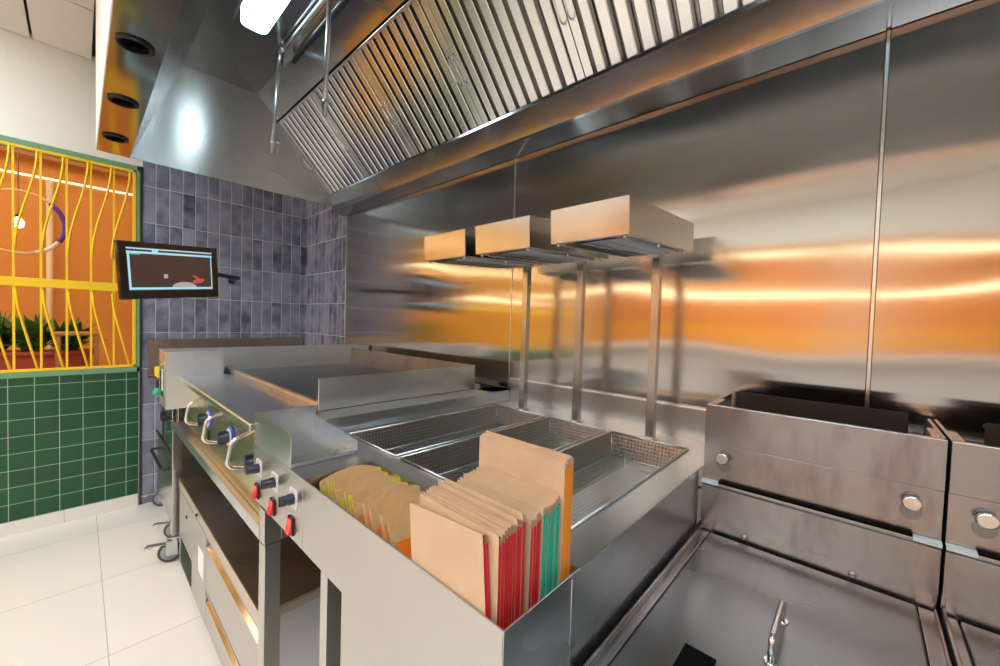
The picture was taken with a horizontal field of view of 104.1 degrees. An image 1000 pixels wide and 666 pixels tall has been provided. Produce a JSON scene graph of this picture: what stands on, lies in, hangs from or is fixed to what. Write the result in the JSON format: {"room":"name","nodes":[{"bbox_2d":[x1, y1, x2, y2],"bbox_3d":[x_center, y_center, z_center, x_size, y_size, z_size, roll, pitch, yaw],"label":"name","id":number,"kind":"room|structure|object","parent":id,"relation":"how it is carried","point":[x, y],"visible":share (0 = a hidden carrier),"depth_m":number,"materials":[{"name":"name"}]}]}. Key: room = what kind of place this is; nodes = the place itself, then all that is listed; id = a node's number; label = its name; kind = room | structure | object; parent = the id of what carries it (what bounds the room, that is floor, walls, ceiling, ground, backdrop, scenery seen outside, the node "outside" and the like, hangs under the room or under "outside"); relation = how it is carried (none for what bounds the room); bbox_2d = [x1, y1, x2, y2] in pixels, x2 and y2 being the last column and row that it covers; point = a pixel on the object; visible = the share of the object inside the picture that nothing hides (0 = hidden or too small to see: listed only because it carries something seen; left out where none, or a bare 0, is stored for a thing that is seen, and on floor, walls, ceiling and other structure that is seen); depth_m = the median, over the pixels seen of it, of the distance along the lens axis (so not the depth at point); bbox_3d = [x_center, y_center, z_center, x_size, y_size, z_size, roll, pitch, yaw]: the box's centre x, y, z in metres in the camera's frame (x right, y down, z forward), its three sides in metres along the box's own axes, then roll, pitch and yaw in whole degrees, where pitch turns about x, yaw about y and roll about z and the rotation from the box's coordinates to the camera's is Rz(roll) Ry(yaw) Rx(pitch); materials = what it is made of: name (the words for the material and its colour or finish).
{"room":"commercial kitchen","nodes":[
{"label":"commercial kitchen","id":0,"kind":"room"},
{"bbox_2d":[0,0,95,58],"bbox_3d":[-0.635,-1.544,-0.561,6.702,0.060,4.316,3,2,43],"label":"ceiling","id":1,"kind":"structure","parent":0,"point":[67,25],"depth_m":2.06,"materials":[{"name":"grey"}]},
{"bbox_2d":[0,153,132,365],"bbox_3d":[-2.652,-0.334,-1.634,10.900,3.200,9.400,3,2,43],"label":"wall","id":2,"kind":"structure","parent":0,"point":[28,265],"depth_m":4.16,"materials":[{"name":"orange paint"}]},
{"bbox_2d":[0,146,132,180],"bbox_3d":[-4.790,-1.810,3.736,0.150,0.140,4.180,3,2,43],"label":"wooden beam","id":3,"kind":"structure","parent":2,"relation":"attached to","point":[3,150],"depth_m":4.03,"materials":[{"name":"brown wood"}]},
{"bbox_2d":[0,169,132,195],"bbox_3d":[-6.080,-1.558,2.321,0.022,0.022,7.950,3,2,43],"label":"lamp","id":4,"kind":"object","parent":2,"relation":"attached to","point":[8,171],"visible":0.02,"depth_m":4.05,"materials":[{"name":"beige"}]},
{"bbox_2d":[0,28,142,503],"bbox_3d":[-3.155,-0.301,1.806,0.100,2.900,4.366,3,2,43],"label":"wall","id":5,"kind":"structure","parent":0,"point":[48,92],"depth_m":2.25,"materials":[{"name":"white paint"}]},
{"bbox_2d":[0,372,137,523],"bbox_3d":[-3.518,0.659,1.395,0.008,0.827,3.268,3,2,43],"label":"tiles","id":6,"kind":"structure","parent":5,"relation":"attached to","point":[68,441],"depth_m":2.35,"materials":[{"name":"tile"}]},
{"bbox_2d":[0,494,137,537],"bbox_3d":[-3.530,1.112,1.407,0.012,0.076,3.268,3,2,43],"label":"baseboard","id":7,"kind":"structure","parent":5,"relation":"attached to","point":[45,520],"depth_m":2.37,"materials":[{"name":"tile"}]},
{"bbox_2d":[0,135,139,378],"bbox_3d":[-3.500,-0.415,1.416,0.114,1.340,3.225,3,2,43],"label":"window","id":8,"kind":"structure","parent":5,"relation":"in","point":[2,137],"depth_m":2.40,"materials":[{"name":"green paint"}]},
{"bbox_2d":[0,140,135,372],"bbox_3d":[-3.472,-0.414,1.377,0.024,1.274,3.204,3,2,43],"label":"window grille","id":9,"kind":"object","parent":8,"relation":"attached to","point":[13,281],"visible":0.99,"depth_m":2.32,"materials":[{"name":"metal"}]},
{"bbox_2d":[139,167,142,504],"bbox_3d":[-2.377,0.033,2.582,0.016,2.235,0.012,3,2,43],"label":"trim","id":10,"kind":"structure","parent":5,"relation":"attached to","point":[141,168],"depth_m":2.58,"materials":[{"name":"grey"}]},
{"bbox_2d":[142,161,305,503],"bbox_3d":[-2.025,-0.001,2.966,0.010,2.300,1.030,3,2,43],"label":"tiles","id":11,"kind":"structure","parent":5,"relation":"attached to","point":[258,235],"depth_m":2.90,"materials":[{"name":"tile"}]},
{"bbox_2d":[114,240,239,299],"bbox_3d":[-1.882,-0.357,2.461,0.225,0.349,0.998,2,2,-5],"label":"monitor","id":12,"kind":"object","parent":11,"relation":"attached to","point":[144,270],"visible":1,"depth_m":2.17,"materials":[{"name":"black"}]},
{"bbox_2d":[147,338,302,379],"bbox_3d":[-1.975,0.171,2.925,0.132,0.258,0.991,3,2,43],"label":"wall splash","id":13,"kind":"structure","parent":11,"relation":"attached to","point":[153,345],"depth_m":2.83,"materials":[{"name":"metal"}]},
{"bbox_2d":[0,502,221,665],"bbox_3d":[-0.724,1.318,-0.476,6.702,0.050,4.316,3,2,43],"label":"floor","id":14,"kind":"structure","parent":0,"point":[87,591],"depth_m":1.75,"materials":[{"name":"tile"}]},
{"bbox_2d":[141,397,206,537],"bbox_3d":[-1.744,0.749,2.621,0.808,0.840,0.971,3,2,43],"label":"oven","id":15,"kind":"object","parent":14,"relation":"on","point":[191,466],"visible":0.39,"depth_m":2.21,"materials":[{"name":"metal"}]},
{"bbox_2d":[144,420,286,665],"bbox_3d":[-0.845,0.823,1.860,1.651,0.792,1.135,3,2,43],"label":"stand","id":16,"kind":"object","parent":14,"relation":"on","point":[270,533],"visible":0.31,"depth_m":1.04,"materials":[{"name":"metal"}]},
{"bbox_2d":[159,344,509,514],"bbox_3d":[-0.816,0.318,1.821,1.379,0.426,1.036,3,2,43],"label":"griddle","id":17,"kind":"object","parent":16,"relation":"on","point":[352,387],"visible":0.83,"depth_m":1.55,"materials":[{"name":"metal"}]},
{"bbox_2d":[152,366,158,396],"bbox_3d":[-1.742,0.263,1.993,0.243,0.161,0.061,3,2,43],"label":"gas valve","id":18,"kind":"object","parent":17,"relation":"attached to","point":[155,392],"visible":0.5,"depth_m":1.99,"materials":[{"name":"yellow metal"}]},
{"bbox_2d":[480,383,490,387],"bbox_3d":[-0.065,0.238,1.766,0.052,0.015,0.028,3,2,43],"label":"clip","id":19,"kind":"object","parent":17,"relation":"on","point":[485,385],"visible":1,"depth_m":1.76,"materials":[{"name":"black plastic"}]},
{"bbox_2d":[179,474,320,665],"bbox_3d":[-0.889,0.990,1.824,1.293,0.458,0.793,3,2,43],"label":"base cabinet","id":20,"kind":"object","parent":14,"relation":"on","point":[219,552],"visible":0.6,"depth_m":1.36,"materials":[{"name":"metal"}]},
{"bbox_2d":[245,378,705,665],"bbox_3d":[-0.021,0.742,1.114,0.931,1.050,1.017,3,2,43],"label":"station","id":21,"kind":"object","parent":14,"relation":"on","point":[616,554],"visible":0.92,"depth_m":0.72,"materials":[{"name":"metal"}]},
{"bbox_2d":[255,405,357,468],"bbox_3d":[-0.517,0.263,1.034,0.267,0.079,0.162,3,2,43],"label":"tray","id":22,"kind":"object","parent":21,"relation":"on","point":[297,437],"visible":1,"depth_m":1.04,"materials":[{"name":"metal"}]},
{"bbox_2d":[319,470,340,495],"bbox_3d":[-0.324,0.383,0.859,0.088,0.148,0.128,3,2,44],"label":"paper bag","id":23,"kind":"object","parent":21,"relation":"in","point":[323,485],"visible":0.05,"depth_m":0.84,"materials":[{"name":"brown"}]},
{"bbox_2d":[323,485,327,495],"bbox_3d":[-0.361,0.364,0.821,0.010,0.086,0.001,4,-31,-46],"label":"print","id":24,"kind":"object","parent":23,"relation":"attached to","point":[325,486],"depth_m":0.83},
{"bbox_2d":[336,479,362,509],"bbox_3d":[-0.267,0.387,0.805,0.088,0.148,0.128,3,2,44],"label":"paper bag","id":25,"kind":"object","parent":21,"relation":"in","point":[340,501],"visible":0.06,"depth_m":0.78,"materials":[{"name":"brown"}]},
{"bbox_2d":[340,497,345,509],"bbox_3d":[-0.304,0.367,0.767,0.010,0.086,0.001,4,-31,-46],"label":"print","id":26,"kind":"object","parent":25,"relation":"attached to","point":[342,502],"depth_m":0.78},
{"bbox_2d":[326,465,380,501],"bbox_3d":[-0.302,0.372,0.842,0.086,0.149,0.129,3,2,44],"label":"paper bag","id":27,"kind":"object","parent":21,"relation":"in","point":[344,473],"visible":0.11,"depth_m":0.84,"materials":[{"name":"brown"}]},
{"bbox_2d":[330,482,334,501],"bbox_3d":[-0.339,0.353,0.804,0.010,0.086,0.001,4,-30,-46],"label":"print","id":28,"kind":"object","parent":27,"relation":"attached to","point":[331,484],"depth_m":0.81},
{"bbox_2d":[333,470,387,502],"bbox_3d":[-0.282,0.380,0.828,0.088,0.148,0.129,3,2,44],"label":"paper bag","id":29,"kind":"object","parent":21,"relation":"in","point":[340,485],"visible":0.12,"depth_m":0.84,"materials":[{"name":"brown"}]},
{"bbox_2d":[354,491,377,523],"bbox_3d":[-0.209,0.388,0.752,0.082,0.151,0.129,3,2,44],"label":"paper bag","id":30,"kind":"object","parent":21,"relation":"in","point":[358,508],"visible":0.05,"depth_m":0.73,"materials":[{"name":"brown"}]},
{"bbox_2d":[360,515,364,523],"bbox_3d":[-0.235,0.373,0.723,0.038,0.077,0.001,4,-29,-46],"label":"print","id":31,"kind":"object","parent":30,"relation":"attached to","point":[361,516],"depth_m":0.72},
{"bbox_2d":[343,475,400,515],"bbox_3d":[-0.244,0.375,0.789,0.086,0.149,0.129,3,2,44],"label":"paper bag","id":32,"kind":"object","parent":21,"relation":"in","point":[361,485],"visible":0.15,"depth_m":0.79,"materials":[{"name":"brown"}]},
{"bbox_2d":[348,494,353,515],"bbox_3d":[-0.281,0.356,0.751,0.010,0.086,0.001,4,-30,-46],"label":"print","id":33,"kind":"object","parent":32,"relation":"attached to","point":[349,496],"depth_m":0.76},
{"bbox_2d":[351,481,407,516],"bbox_3d":[-0.224,0.383,0.774,0.088,0.148,0.129,3,2,44],"label":"paper bag","id":34,"kind":"object","parent":21,"relation":"in","point":[370,490],"visible":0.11,"depth_m":0.78,"materials":[{"name":"brown"}]},
{"bbox_2d":[371,501,397,537],"bbox_3d":[-0.164,0.391,0.711,0.082,0.151,0.129,3,2,44],"label":"paper bag","id":35,"kind":"object","parent":21,"relation":"in","point":[375,521],"visible":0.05,"depth_m":0.69,"materials":[{"name":"brown"}]},
{"bbox_2d":[377,527,382,537],"bbox_3d":[-0.190,0.376,0.681,0.038,0.077,0.001,4,-29,-46],"label":"print","id":36,"kind":"object","parent":35,"relation":"attached to","point":[379,530],"depth_m":0.68},
{"bbox_2d":[362,484,420,529],"bbox_3d":[-0.192,0.377,0.740,0.081,0.152,0.129,3,2,44],"label":"paper bag","id":37,"kind":"object","parent":21,"relation":"in","point":[378,496],"visible":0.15,"depth_m":0.74,"materials":[{"name":"brown"}]},
{"bbox_2d":[369,490,425,529],"bbox_3d":[-0.175,0.384,0.729,0.082,0.152,0.129,3,2,44],"label":"paper bag","id":38,"kind":"object","parent":21,"relation":"in","point":[392,498],"visible":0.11,"depth_m":0.74,"materials":[{"name":"brown"}]},
{"bbox_2d":[390,517,411,559],"bbox_3d":[-0.119,0.394,0.669,0.082,0.151,0.129,3,2,44],"label":"paper bag","id":39,"kind":"object","parent":21,"relation":"in","point":[400,536],"visible":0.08,"depth_m":0.65,"materials":[{"name":"brown"}]},
{"bbox_2d":[396,537,411,559],"bbox_3d":[-0.145,0.379,0.639,0.038,0.077,0.001,4,-29,-46],"label":"print","id":40,"kind":"object","parent":39,"relation":"attached to","point":[404,546],"depth_m":0.64},
{"bbox_2d":[379,494,422,542],"bbox_3d":[-0.146,0.380,0.698,0.081,0.152,0.129,3,2,44],"label":"paper bag","id":41,"kind":"object","parent":21,"relation":"in","point":[403,503],"visible":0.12,"depth_m":0.69,"materials":[{"name":"brown"}]},
{"bbox_2d":[387,502,419,544],"bbox_3d":[-0.130,0.387,0.687,0.082,0.152,0.129,3,2,44],"label":"paper bag","id":42,"kind":"object","parent":21,"relation":"in","point":[404,514],"visible":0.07,"depth_m":0.68,"materials":[{"name":"brown"}]},
{"bbox_2d":[349,404,545,456],"bbox_3d":[-0.141,0.339,1.304,0.255,0.075,0.640,3,2,43],"label":"basket","id":43,"kind":"object","parent":21,"relation":"in","point":[496,426],"visible":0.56,"depth_m":1.36,"materials":[{"name":"silver metal"}]},
{"bbox_2d":[410,503,490,618],"bbox_3d":[-0.069,0.359,0.519,0.168,0.239,0.011,3,2,42],"label":"paper bag","id":44,"kind":"object","parent":21,"relation":"in","point":[456,554],"visible":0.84,"depth_m":0.51,"materials":[{"name":"paper"}]},
{"bbox_2d":[420,494,501,625],"bbox_3d":[-0.060,0.358,0.522,0.159,0.242,0.006,3,3,43],"label":"paper bag","id":45,"kind":"object","parent":21,"relation":"in","point":[494,541],"visible":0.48,"depth_m":0.47,"materials":[{"name":"paper"}]},
{"bbox_2d":[423,492,504,627],"bbox_3d":[-0.056,0.358,0.526,0.159,0.242,0.006,3,3,43],"label":"paper bag","id":46,"kind":"object","parent":21,"relation":"in","point":[502,536],"visible":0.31,"depth_m":0.47,"materials":[{"name":"paper"}]},
{"bbox_2d":[426,489,507,628],"bbox_3d":[-0.052,0.355,0.530,0.159,0.242,0.006,3,3,43],"label":"paper bag","id":47,"kind":"object","parent":21,"relation":"in","point":[453,505],"visible":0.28,"depth_m":0.48,"materials":[{"name":"paper"}]},
{"bbox_2d":[429,487,509,626],"bbox_3d":[-0.049,0.354,0.535,0.159,0.242,0.006,3,3,43],"label":"paper bag","id":48,"kind":"object","parent":21,"relation":"in","point":[438,493],"visible":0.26,"depth_m":0.49,"materials":[{"name":"paper"}]},
{"bbox_2d":[432,486,512,625],"bbox_3d":[-0.045,0.353,0.539,0.159,0.242,0.006,3,3,43],"label":"paper bag","id":49,"kind":"object","parent":21,"relation":"in","point":[433,487],"visible":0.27,"depth_m":0.49,"materials":[{"name":"paper"}]},
{"bbox_2d":[435,485,515,622],"bbox_3d":[-0.042,0.355,0.543,0.159,0.242,0.006,3,3,43],"label":"paper bag","id":50,"kind":"object","parent":21,"relation":"in","point":[476,506],"visible":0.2,"depth_m":0.49,"materials":[{"name":"paper"}]},
{"bbox_2d":[438,481,519,620],"bbox_3d":[-0.037,0.349,0.547,0.159,0.242,0.006,3,3,43],"label":"paper bag","id":51,"kind":"object","parent":21,"relation":"in","point":[503,515],"visible":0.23,"depth_m":0.51,"materials":[{"name":"paper"}]},
{"bbox_2d":[442,482,521,617],"bbox_3d":[-0.034,0.352,0.552,0.159,0.242,0.006,3,3,43],"label":"paper bag","id":52,"kind":"object","parent":21,"relation":"in","point":[520,521],"visible":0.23,"depth_m":0.50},
{"bbox_2d":[444,477,524,615],"bbox_3d":[-0.030,0.347,0.555,0.159,0.242,0.006,3,3,43],"label":"paper bag","id":53,"kind":"object","parent":21,"relation":"in","point":[485,499],"visible":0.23,"depth_m":0.51,"materials":[{"name":"paper"}]},
{"bbox_2d":[424,228,548,410],"bbox_3d":[-0.036,-0.018,1.401,0.200,0.648,0.447,3,2,43],"label":"heat lamp","id":54,"kind":"object","parent":21,"relation":"on","point":[457,247],"visible":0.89,"depth_m":1.32,"materials":[{"name":"metal"}]},
{"bbox_2d":[436,258,533,268],"bbox_3d":[-0.044,-0.244,1.378,0.159,0.025,0.333,3,2,43],"label":"grille","id":55,"kind":"object","parent":54,"relation":"attached to","point":[477,262],"depth_m":1.35,"materials":[{"name":"silver metal"}]},
{"bbox_2d":[455,482,536,606],"bbox_3d":[-0.015,0.358,0.567,0.159,0.240,0.006,3,2,43],"label":"paper bag","id":56,"kind":"object","parent":21,"relation":"in","point":[527,516],"visible":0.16,"depth_m":0.51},
{"bbox_2d":[457,479,538,604],"bbox_3d":[-0.011,0.355,0.571,0.159,0.240,0.006,3,2,43],"label":"paper bag","id":57,"kind":"object","parent":21,"relation":"in","point":[485,493],"visible":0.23,"depth_m":0.53,"materials":[{"name":"paper"}]},
{"bbox_2d":[460,477,540,601],"bbox_3d":[-0.009,0.354,0.575,0.159,0.240,0.006,3,2,43],"label":"paper bag","id":58,"kind":"object","parent":21,"relation":"in","point":[461,479],"visible":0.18,"depth_m":0.53,"materials":[{"name":"paper"}]},
{"bbox_2d":[399,417,606,481],"bbox_3d":[0.049,0.350,1.128,0.232,0.075,0.640,3,2,43],"label":"tray","id":59,"kind":"object","parent":21,"relation":"in","point":[402,458],"visible":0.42,"depth_m":1.16,"materials":[{"name":"silver metal"}]},
{"bbox_2d":[464,473,545,600],"bbox_3d":[-0.003,0.352,0.580,0.161,0.246,0.005,3,2,43],"label":"paper bag","id":60,"kind":"object","parent":21,"relation":"in","point":[542,510],"visible":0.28,"depth_m":0.53,"materials":[{"name":"paper"}]},
{"bbox_2d":[466,473,547,596],"bbox_3d":[0.001,0.352,0.584,0.161,0.246,0.006,3,2,43],"label":"paper bag","id":61,"kind":"object","parent":21,"relation":"in","point":[495,485],"visible":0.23,"depth_m":0.53,"materials":[{"name":"paper"}]},
{"bbox_2d":[469,472,550,594],"bbox_3d":[0.005,0.353,0.588,0.161,0.246,0.006,3,2,43],"label":"paper bag","id":62,"kind":"object","parent":21,"relation":"in","point":[507,488],"visible":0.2,"depth_m":0.53,"materials":[{"name":"paper"}]},
{"bbox_2d":[471,471,552,591],"bbox_3d":[0.009,0.353,0.592,0.161,0.246,0.005,3,2,43],"label":"paper bag","id":63,"kind":"object","parent":21,"relation":"in","point":[550,505],"visible":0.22,"depth_m":0.54,"materials":[{"name":"paper"}]},
{"bbox_2d":[473,469,554,590],"bbox_3d":[0.013,0.351,0.596,0.161,0.246,0.006,3,2,43],"label":"paper bag","id":64,"kind":"object","parent":21,"relation":"in","point":[474,470],"visible":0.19,"depth_m":0.55,"materials":[{"name":"paper"}]},
{"bbox_2d":[476,467,557,588],"bbox_3d":[0.017,0.349,0.599,0.161,0.246,0.006,3,2,43],"label":"paper bag","id":65,"kind":"object","parent":21,"relation":"in","point":[521,486],"visible":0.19,"depth_m":0.55,"materials":[{"name":"paper"}]},
{"bbox_2d":[479,465,559,586],"bbox_3d":[0.021,0.346,0.604,0.161,0.246,0.005,3,2,43],"label":"paper bag","id":66,"kind":"object","parent":21,"relation":"in","point":[557,497],"visible":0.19,"depth_m":0.56,"materials":[{"name":"paper"}]},
{"bbox_2d":[479,436,566,584],"bbox_3d":[0.025,0.329,0.610,0.173,0.300,0.006,3,1,43],"label":"paper bag","id":67,"kind":"object","parent":21,"relation":"in","point":[545,473],"visible":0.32,"depth_m":0.59,"materials":[{"name":"paper"}]},
{"bbox_2d":[482,433,568,580],"bbox_3d":[0.028,0.325,0.613,0.173,0.300,0.006,3,2,43],"label":"paper bag","id":68,"kind":"object","parent":21,"relation":"in","point":[566,461],"visible":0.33,"depth_m":0.56,"materials":[{"name":"paper"}]},
{"bbox_2d":[484,433,569,578],"bbox_3d":[0.031,0.324,0.617,0.173,0.300,0.006,3,2,43],"label":"paper bag","id":69,"kind":"object","parent":21,"relation":"in","point":[484,433],"visible":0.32,"depth_m":0.56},
{"bbox_2d":[523,517,533,612],"bbox_3d":[-0.019,0.358,0.563,0.159,0.240,0.006,3,2,43],"label":"paper bag","id":70,"kind":"object","parent":21,"relation":"in","point":[529,523],"visible":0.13,"depth_m":0.51,"materials":[{"name":"paper"}]},
{"bbox_2d":[486,430,571,577],"bbox_3d":[0.034,0.321,0.620,0.173,0.300,0.006,3,2,43],"label":"paper bag","id":71,"kind":"object","parent":21,"relation":"in","point":[487,432],"visible":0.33,"depth_m":0.56,"materials":[{"name":"paper"}]},
{"bbox_2d":[475,215,608,422],"bbox_3d":[0.144,-0.007,1.234,0.200,0.648,0.447,3,2,43],"label":"heat lamp","id":72,"kind":"object","parent":21,"relation":"on","point":[524,238],"visible":0.91,"depth_m":1.12,"materials":[{"name":"metal"}]},
{"bbox_2d":[488,250,592,263],"bbox_3d":[0.136,-0.233,1.211,0.159,0.025,0.333,3,2,43],"label":"grille","id":73,"kind":"object","parent":72,"relation":"attached to","point":[541,256],"depth_m":1.18,"materials":[{"name":"silver metal"}]},
{"bbox_2d":[567,456,573,576],"bbox_3d":[0.037,0.324,0.623,0.173,0.300,0.006,3,2,43],"label":"paper bag","id":74,"kind":"object","parent":21,"relation":"in","point":[571,456],"visible":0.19,"depth_m":0.56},
{"bbox_2d":[551,194,693,440],"bbox_3d":[0.339,0.004,1.054,0.200,0.648,0.447,3,2,43],"label":"heat lamp","id":75,"kind":"object","parent":21,"relation":"on","point":[628,226],"visible":1,"depth_m":0.94,"materials":[{"name":"metal"}]},
{"bbox_2d":[565,238,677,256],"bbox_3d":[0.331,-0.222,1.030,0.159,0.025,0.333,3,2,43],"label":"grille","id":76,"kind":"object","parent":75,"relation":"attached to","point":[621,247],"depth_m":1.00,"materials":[{"name":"silver metal"}]},
{"bbox_2d":[558,431,688,531],"bbox_3d":[0.233,0.361,0.958,0.241,0.075,0.640,3,2,43],"label":"basket","id":77,"kind":"object","parent":21,"relation":"in","point":[631,472],"visible":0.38,"depth_m":1.11,"materials":[{"name":"silver metal"}]},
{"bbox_2d":[340,539,687,665],"bbox_3d":[0.065,0.880,0.850,0.416,0.795,0.666,3,2,43],"label":"base cabinet","id":78,"kind":"object","parent":14,"relation":"on","point":[362,644],"visible":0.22,"depth_m":0.68,"materials":[{"name":"metal"}]},
{"bbox_2d":[583,391,951,665],"bbox_3d":[0.456,0.725,0.648,0.394,1.142,1.011,3,2,43],"label":"fryer","id":79,"kind":"object","parent":14,"relation":"on","point":[817,541],"visible":1,"depth_m":0.76,"materials":[{"name":"metal"}]},
{"bbox_2d":[673,643,715,665],"bbox_3d":[0.230,0.488,0.514,0.044,0.003,0.226,3,2,43],"label":"handle grip","id":80,"kind":"object","parent":79,"relation":"on","point":[689,655],"visible":1,"depth_m":0.58,"materials":[{"name":"black"}]},
{"bbox_2d":[934,420,999,665],"bbox_3d":[0.748,0.742,0.378,0.394,1.142,1.011,3,2,43],"label":"fryer","id":81,"kind":"object","parent":14,"relation":"on","point":[968,598],"visible":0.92,"depth_m":0.67,"materials":[{"name":"metal"}]},
{"bbox_2d":[344,0,999,538],"bbox_3d":[0.820,-0.157,1.099,6.702,2.900,0.104,3,2,43],"label":"wall","id":82,"kind":"structure","parent":0,"point":[774,172],"depth_m":1.09,"materials":[{"name":"white steel"}]},
{"bbox_2d":[303,200,346,344],"bbox_3d":[-1.403,0.015,3.085,0.740,2.300,0.010,3,2,43],"label":"tiles","id":83,"kind":"structure","parent":82,"relation":"attached to","point":[325,229],"depth_m":3.06,"materials":[{"name":"tile"}]},
{"bbox_2d":[344,217,346,336],"bbox_3d":[-1.137,0.172,2.838,0.004,2.018,0.004,3,2,43],"label":"trim","id":84,"kind":"structure","parent":82,"relation":"attached to","point":[346,217],"depth_m":2.82,"materials":[{"name":"metal"}]},
{"bbox_2d":[508,159,515,388],"bbox_3d":[0.038,0.240,1.751,0.003,2.018,0.004,3,2,43],"label":"trim","id":85,"kind":"structure","parent":82,"relation":"attached to","point":[515,159],"depth_m":1.74,"materials":[{"name":"metal"}]},
{"bbox_2d":[96,0,971,216],"bbox_3d":[0.011,-1.139,0.920,4.236,0.778,1.252,3,2,43],"label":"extraction hood","id":86,"kind":"object","parent":82,"relation":"attached to","point":[184,85],"visible":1,"depth_m":1.66,"materials":[{"name":"metal"}]},
{"bbox_2d":[102,133,128,142],"bbox_3d":[-1.736,-0.879,1.761,0.087,0.009,0.087,3,2,43],"label":"air diffuser","id":87,"kind":"object","parent":86,"relation":"attached to","point":[115,137],"depth_m":1.75,"materials":[{"name":"black"}]},
{"bbox_2d":[107,94,138,108],"bbox_3d":[-1.403,-0.859,1.452,0.087,0.009,0.087,3,2,43],"label":"air diffuser","id":88,"kind":"object","parent":86,"relation":"attached to","point":[121,100],"depth_m":1.44,"materials":[{"name":"black"}]},
{"bbox_2d":[114,34,154,56],"bbox_3d":[-1.069,-0.840,1.143,0.087,0.009,0.087,3,2,43],"label":"air diffuser","id":89,"kind":"object","parent":86,"relation":"attached to","point":[132,43],"depth_m":1.14,"materials":[{"name":"black"}]},
{"bbox_2d":[233,0,289,34],"bbox_3d":[-0.997,-1.407,1.664,0.480,0.040,0.134,3,2,43],"label":"lamp","id":90,"kind":"object","parent":86,"relation":"attached to","point":[259,16],"visible":1,"depth_m":1.70,"materials":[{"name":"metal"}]},
{"bbox_2d":[269,0,333,153],"bbox_3d":[-0.767,-1.154,1.641,1.051,0.529,0.058,3,2,43],"label":"pipe","id":91,"kind":"object","parent":86,"relation":"attached to","point":[324,104],"visible":1,"depth_m":1.70,"materials":[{"name":"silver metal"}]},
{"bbox_2d":[279,92,366,193],"bbox_3d":[-1.101,-1.156,2.456,0.505,0.401,0.378,3,2,43],"label":"filter","id":92,"kind":"object","parent":86,"relation":"attached to","point":[313,134],"visible":0.77,"depth_m":2.42,"materials":[{"name":"metal"}]},
{"bbox_2d":[311,51,415,176],"bbox_3d":[-0.728,-1.135,2.111,0.505,0.401,0.378,3,2,43],"label":"filter","id":93,"kind":"object","parent":86,"relation":"attached to","point":[359,115],"visible":0.72,"depth_m":2.07,"materials":[{"name":"metal"}]},
{"bbox_2d":[356,0,483,154],"bbox_3d":[-0.356,-1.113,1.767,0.505,0.401,0.378,3,2,43],"label":"filter","id":94,"kind":"object","parent":86,"relation":"attached to","point":[409,60],"visible":0.78,"depth_m":1.73,"materials":[{"name":"metal"}]},
{"bbox_2d":[427,0,585,123],"bbox_3d":[0.017,-1.091,1.422,0.505,0.401,0.378,3,2,43],"label":"filter","id":95,"kind":"object","parent":86,"relation":"attached to","point":[509,55],"visible":0.83,"depth_m":1.44,"materials":[{"name":"metal"}]},
{"bbox_2d":[563,0,756,77],"bbox_3d":[0.389,-1.069,1.077,0.505,0.401,0.378,3,2,43],"label":"filter","id":96,"kind":"object","parent":86,"relation":"attached to","point":[606,33],"visible":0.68,"depth_m":1.21,"materials":[{"name":"metal"}]},
{"bbox_2d":[509,378,705,442],"bbox_3d":[0.359,0.269,1.440,0.856,0.102,0.021,3,2,43],"label":"backsplash","id":97,"kind":"structure","parent":82,"relation":"attached to","point":[687,422],"depth_m":1.38,"materials":[{"name":"metal"}]},
{"bbox_2d":[864,30,891,407],"bbox_3d":[0.893,0.290,0.957,0.009,2.018,0.008,3,2,43],"label":"trim","id":98,"kind":"structure","parent":82,"relation":"attached to","point":[888,33],"depth_m":0.94,"materials":[{"name":"metal"}]},
{"bbox_3d":[-2.602,-1.957,-1.682,10.900,0.050,9.400,3,2,43],"label":"ceiling","id":99,"kind":"structure","parent":0,"visible":0},
{"bbox_2d":[0,149,64,254],"bbox_3d":[-3.307,-1.314,2.680,0.056,1.538,0.453,3,2,43],"label":"pendant","id":100,"kind":"object","parent":99,"relation":"hanging from","point":[56,209],"visible":0.7,"depth_m":2.75,"materials":[{"name":"light wood"},{"name":"purple paint"},{"name":"white glowing glass"}]},
{"bbox_3d":[-2.702,1.290,-1.585,10.700,0.050,9.200,3,2,43],"label":"floor","id":101,"kind":"structure","parent":0,"visible":0},
{"bbox_2d":[0,348,93,369],"bbox_3d":[-3.517,0.623,2.207,0.280,1.008,1.700,3,2,43],"label":"planter","id":102,"kind":"object","parent":101,"relation":"on","point":[24,360],"visible":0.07,"depth_m":2.57,"materials":[{"name":"brown"}]},
{"bbox_2d":[0,311,37,351],"bbox_3d":[-3.256,-0.028,2.487,0.400,0.290,0.495,1,2,-25],"label":"leafy plant","id":103,"kind":"object","parent":102,"relation":"on","point":[4,339],"visible":0.51,"depth_m":2.51,"materials":[{"name":"green plant"}]},
{"bbox_2d":[0,313,79,350],"bbox_3d":[-3.095,-0.015,2.605,0.374,0.268,0.402,3,2,43],"label":"leafy plant","id":104,"kind":"object","parent":102,"relation":"on","point":[33,330],"visible":0.71,"depth_m":2.55,"materials":[{"name":"green plant"}]},
{"bbox_2d":[43,317,108,349],"bbox_3d":[-3.022,0.003,2.717,0.381,0.229,0.400,2,2,-9],"label":"leafy plant","id":105,"kind":"object","parent":102,"relation":"on","point":[73,343],"visible":0.66,"depth_m":2.69,"materials":[{"name":"green plant"}]},
{"bbox_2d":[46,181,53,348],"bbox_3d":[-4.623,-0.252,4.007,0.051,2.580,0.051,3,2,43],"label":"drain pipe","id":106,"kind":"object","parent":101,"relation":"on","point":[49,185],"visible":0.59,"depth_m":3.98,"materials":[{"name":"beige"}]},
{"bbox_2d":[54,331,99,367],"bbox_3d":[-2.797,0.565,2.583,0.180,1.145,0.210,3,2,43],"label":"stool","id":107,"kind":"object","parent":101,"relation":"on","point":[58,334],"visible":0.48,"depth_m":2.53,"materials":[{"name":"brown wood"}]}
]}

